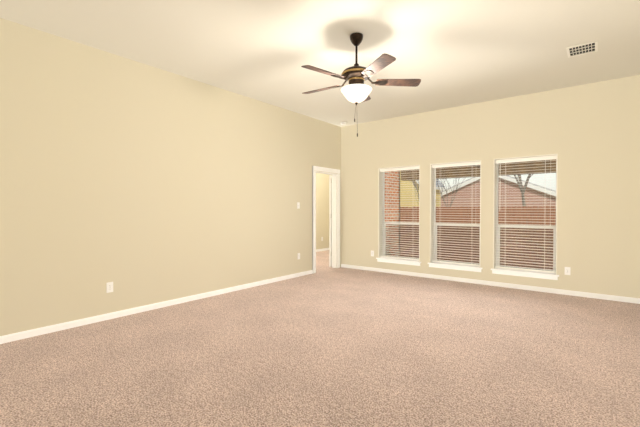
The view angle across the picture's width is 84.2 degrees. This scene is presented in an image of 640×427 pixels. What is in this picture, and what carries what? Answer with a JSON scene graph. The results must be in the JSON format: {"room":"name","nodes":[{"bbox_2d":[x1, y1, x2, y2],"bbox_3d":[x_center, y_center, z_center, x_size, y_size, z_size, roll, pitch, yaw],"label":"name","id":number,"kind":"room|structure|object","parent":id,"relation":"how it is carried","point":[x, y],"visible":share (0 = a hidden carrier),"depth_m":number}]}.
{"room":"empty living room","nodes":[
{"label":"empty living room","id":0,"kind":"room"},
{"bbox_2d":[0,18,340,335],"bbox_3d":[-0.834,-0.332,6.042,0.120,3.000,9.240,1,1,38],"label":"wall","id":1,"kind":"structure","parent":0,"point":[137,184],"depth_m":4.18},
{"bbox_2d":[106,282,112,292],"bbox_3d":[-2.371,0.834,3.996,0.008,0.115,0.070,1,1,38],"label":"electrical outlet","id":2,"kind":"object","parent":1,"relation":"attached to","point":[109,286],"visible":1,"depth_m":3.99},
{"bbox_2d":[0,270,312,343],"bbox_3d":[-1.851,1.150,4.658,0.013,0.070,5.537,1,1,38],"label":"baseboard","id":3,"kind":"structure","parent":1,"relation":"attached to","point":[51,329],"depth_m":4.16},
{"bbox_2d":[312,166,339,273],"bbox_3d":[0.086,0.115,7.220,0.168,2.078,0.906,1,1,38],"label":"door frame","id":4,"kind":"structure","parent":1,"relation":"attached to","point":[335,220],"depth_m":7.46},
{"bbox_2d":[329,175,331,266],"bbox_3d":[0.301,0.157,7.905,0.355,1.953,0.685,1,1,38],"label":"door","id":5,"kind":"structure","parent":1,"relation":"in","point":[330,220],"depth_m":7.55},
{"bbox_2d":[0,250,639,426],"bbox_3d":[0.275,1.229,5.191,7.140,0.100,9.240,1,1,38],"label":"floor","id":6,"kind":"structure","parent":0,"point":[325,345],"depth_m":2.89},
{"bbox_2d":[0,0,639,126],"bbox_3d":[0.275,-1.881,5.152,7.140,0.120,9.240,1,1,38],"label":"ceiling","id":7,"kind":"structure","parent":0,"point":[452,53],"depth_m":3.73},
{"bbox_2d":[301,33,420,136],"bbox_3d":[0.333,-1.290,3.610,1.234,1.023,1.262,1,1,38],"label":"ceiling fan","id":8,"kind":"object","parent":7,"relation":"hanging from","point":[356,90],"visible":1,"depth_m":3.52},
{"bbox_2d":[566,40,597,57],"bbox_3d":[2.877,-1.800,3.885,0.270,0.010,0.300,1,1,38],"label":"ceiling vent","id":9,"kind":"object","parent":7,"relation":"in","point":[582,49],"visible":0.98,"depth_m":3.85},
{"bbox_2d":[316,173,328,248],"bbox_3d":[-1.019,-0.371,9.207,0.120,3.000,4.490,1,1,38],"label":"wall","id":10,"kind":"structure","parent":0,"point":[322,205],"depth_m":10.49},
{"bbox_2d":[316,248,328,251],"bbox_3d":[-0.967,1.094,9.184,0.013,0.070,4.250,1,1,38],"label":"baseboard","id":11,"kind":"structure","parent":10,"relation":"attached to","point":[324,249],"depth_m":10.50},
{"bbox_2d":[341,75,639,297],"bbox_3d":[2.451,-0.333,6.146,4.920,3.000,0.220,1,1,38],"label":"wall","id":12,"kind":"structure","parent":0,"point":[589,134],"depth_m":5.27},
{"bbox_2d":[376,169,420,265],"bbox_3d":[1.542,0.046,6.822,0.920,1.825,0.214,1,1,38],"label":"window","id":13,"kind":"structure","parent":12,"relation":"in","point":[400,261],"depth_m":6.85},
{"bbox_2d":[380,166,418,260],"bbox_3d":[1.534,-0.006,6.812,0.830,1.753,0.077,1,1,38],"label":"window blind","id":14,"kind":"object","parent":13,"relation":"attached to","point":[411,168],"visible":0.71,"depth_m":6.80},
{"bbox_2d":[378,165,419,261],"bbox_3d":[1.544,0.003,6.824,0.860,1.800,0.160,1,1,38],"label":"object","id":15,"kind":"object","parent":12,"relation":"attached to","point":[380,203],"visible":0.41,"depth_m":7.04},
{"bbox_2d":[383,173,418,255],"bbox_3d":[1.601,0.003,6.898,0.860,1.800,0.063,1,1,38],"label":"window frame","id":16,"kind":"structure","parent":12,"relation":"in","point":[400,223],"depth_m":7.13},
{"bbox_2d":[386,224,418,258],"bbox_3d":[1.623,0.532,6.931,0.800,0.680,0.002,1,1,38],"label":"screen","id":17,"kind":"object","parent":16,"relation":"attached to","point":[403,240],"depth_m":6.93},
{"bbox_2d":[428,165,482,271],"bbox_3d":[2.368,0.054,6.174,0.920,1.825,0.214,1,1,38],"label":"window","id":18,"kind":"structure","parent":12,"relation":"in","point":[456,266],"depth_m":6.19},
{"bbox_2d":[432,161,479,265],"bbox_3d":[2.360,0.002,6.163,0.830,1.753,0.077,1,1,38],"label":"window blind","id":19,"kind":"object","parent":18,"relation":"attached to","point":[453,165],"visible":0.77,"depth_m":6.14},
{"bbox_2d":[430,160,480,266],"bbox_3d":[2.369,0.011,6.176,0.860,1.800,0.160,1,1,38],"label":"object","id":20,"kind":"object","parent":12,"relation":"attached to","point":[431,209],"visible":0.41,"depth_m":6.38},
{"bbox_2d":[434,168,479,262],"bbox_3d":[2.427,0.011,6.249,0.860,1.800,0.063,1,1,38],"label":"window frame","id":21,"kind":"structure","parent":12,"relation":"in","point":[445,224],"depth_m":6.48},
{"bbox_2d":[437,226,479,263],"bbox_3d":[2.449,0.540,6.283,0.800,0.680,0.002,1,1,38],"label":"screen","id":22,"kind":"object","parent":21,"relation":"attached to","point":[477,245],"depth_m":6.27},
{"bbox_2d":[341,264,639,303],"bbox_3d":[2.325,1.132,6.114,4.757,0.070,0.013,1,1,38],"label":"baseboard","id":23,"kind":"structure","parent":12,"relation":"attached to","point":[508,285],"depth_m":5.59},
{"bbox_2d":[491,159,558,279],"bbox_3d":[3.193,0.062,5.525,0.920,1.825,0.214,1,1,38],"label":"window","id":24,"kind":"structure","parent":12,"relation":"in","point":[534,274],"depth_m":5.54},
{"bbox_2d":[495,155,556,272],"bbox_3d":[3.186,0.010,5.515,0.830,1.753,0.077,1,1,38],"label":"window blind","id":25,"kind":"object","parent":24,"relation":"attached to","point":[537,159],"visible":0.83,"depth_m":5.48},
{"bbox_2d":[493,154,557,274],"bbox_3d":[3.195,0.019,5.527,0.860,1.800,0.160,1,1,38],"label":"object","id":26,"kind":"object","parent":12,"relation":"attached to","point":[494,213],"visible":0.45,"depth_m":5.73},
{"bbox_2d":[496,159,556,269],"bbox_3d":[3.253,0.019,5.601,0.860,1.800,0.063,1,1,38],"label":"window frame","id":27,"kind":"structure","parent":12,"relation":"in","point":[523,226],"depth_m":5.70},
{"bbox_2d":[500,227,552,270],"bbox_3d":[3.274,0.548,5.634,0.800,0.680,0.002,1,1,38],"label":"screen","id":28,"kind":"object","parent":27,"relation":"attached to","point":[526,247],"depth_m":5.62},
{"bbox_2d":[565,267,570,274],"bbox_3d":[3.584,0.833,5.125,0.070,0.115,0.008,1,1,38],"label":"electrical outlet","id":29,"kind":"object","parent":12,"relation":"attached to","point":[567,270],"visible":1,"depth_m":5.12},
{"label":"outside","id":30,"kind":"structure","parent":0,"visible":0},
{"bbox_3d":[27.290,1.476,33.690,90.000,0.200,73.710,1,1,38],"label":"ground","id":31,"kind":"structure","parent":30,"visible":0},
{"bbox_2d":[384,171,399,256],"bbox_3d":[1.383,-0.240,8.702,0.085,3.850,2.480,1,1,38],"label":"brick wall","id":32,"kind":"structure","parent":31,"relation":"on","point":[390,183],"depth_m":9.28},
{"bbox_2d":[410,180,418,197],"bbox_3d":[4.853,-0.745,16.876,2.017,4.665,1.261,1,1,38],"label":"tree","id":33,"kind":"object","parent":31,"relation":"on","point":[415,187],"depth_m":16.83},
{"bbox_2d":[400,172,444,206],"bbox_3d":[3.800,-2.015,22.028,6.820,7.070,3.420,1,1,38],"label":"house","id":34,"kind":"structure","parent":31,"relation":"on","point":[410,201],"depth_m":19.40},
{"bbox_2d":[436,178,463,206],"bbox_3d":[6.948,-0.681,18.882,2.199,4.486,1.897,1,1,38],"label":"tree","id":35,"kind":"object","parent":31,"relation":"on","point":[446,190],"depth_m":19.01},
{"bbox_2d":[403,257,552,270],"bbox_3d":[3.665,1.470,7.090,5.510,0.470,2.730,1,1,38],"label":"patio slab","id":36,"kind":"object","parent":31,"relation":"on","point":[473,263],"depth_m":8.39},
{"bbox_2d":[401,159,555,180],"bbox_3d":[3.702,-0.114,7.041,5.615,2.700,2.730,1,1,38],"label":"roof","id":37,"kind":"structure","parent":36,"relation":"on","point":[440,172],"depth_m":8.14},
{"bbox_2d":[400,206,555,269],"bbox_3d":[7.358,0.729,9.824,36.112,1.885,0.154,1,1,38],"label":"fence","id":38,"kind":"object","parent":31,"relation":"on","point":[506,218],"depth_m":11.08},
{"bbox_2d":[441,175,555,233],"bbox_3d":[14.453,-0.682,27.030,7.820,4.280,12.420,1,1,38],"label":"house","id":39,"kind":"structure","parent":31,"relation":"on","point":[511,196],"depth_m":21.74},
{"bbox_2d":[514,174,532,205],"bbox_3d":[7.506,-2.175,13.674,4.298,7.604,3.479,1,1,38],"label":"tree","id":40,"kind":"object","parent":31,"relation":"on","point":[521,187],"depth_m":13.38}
]}

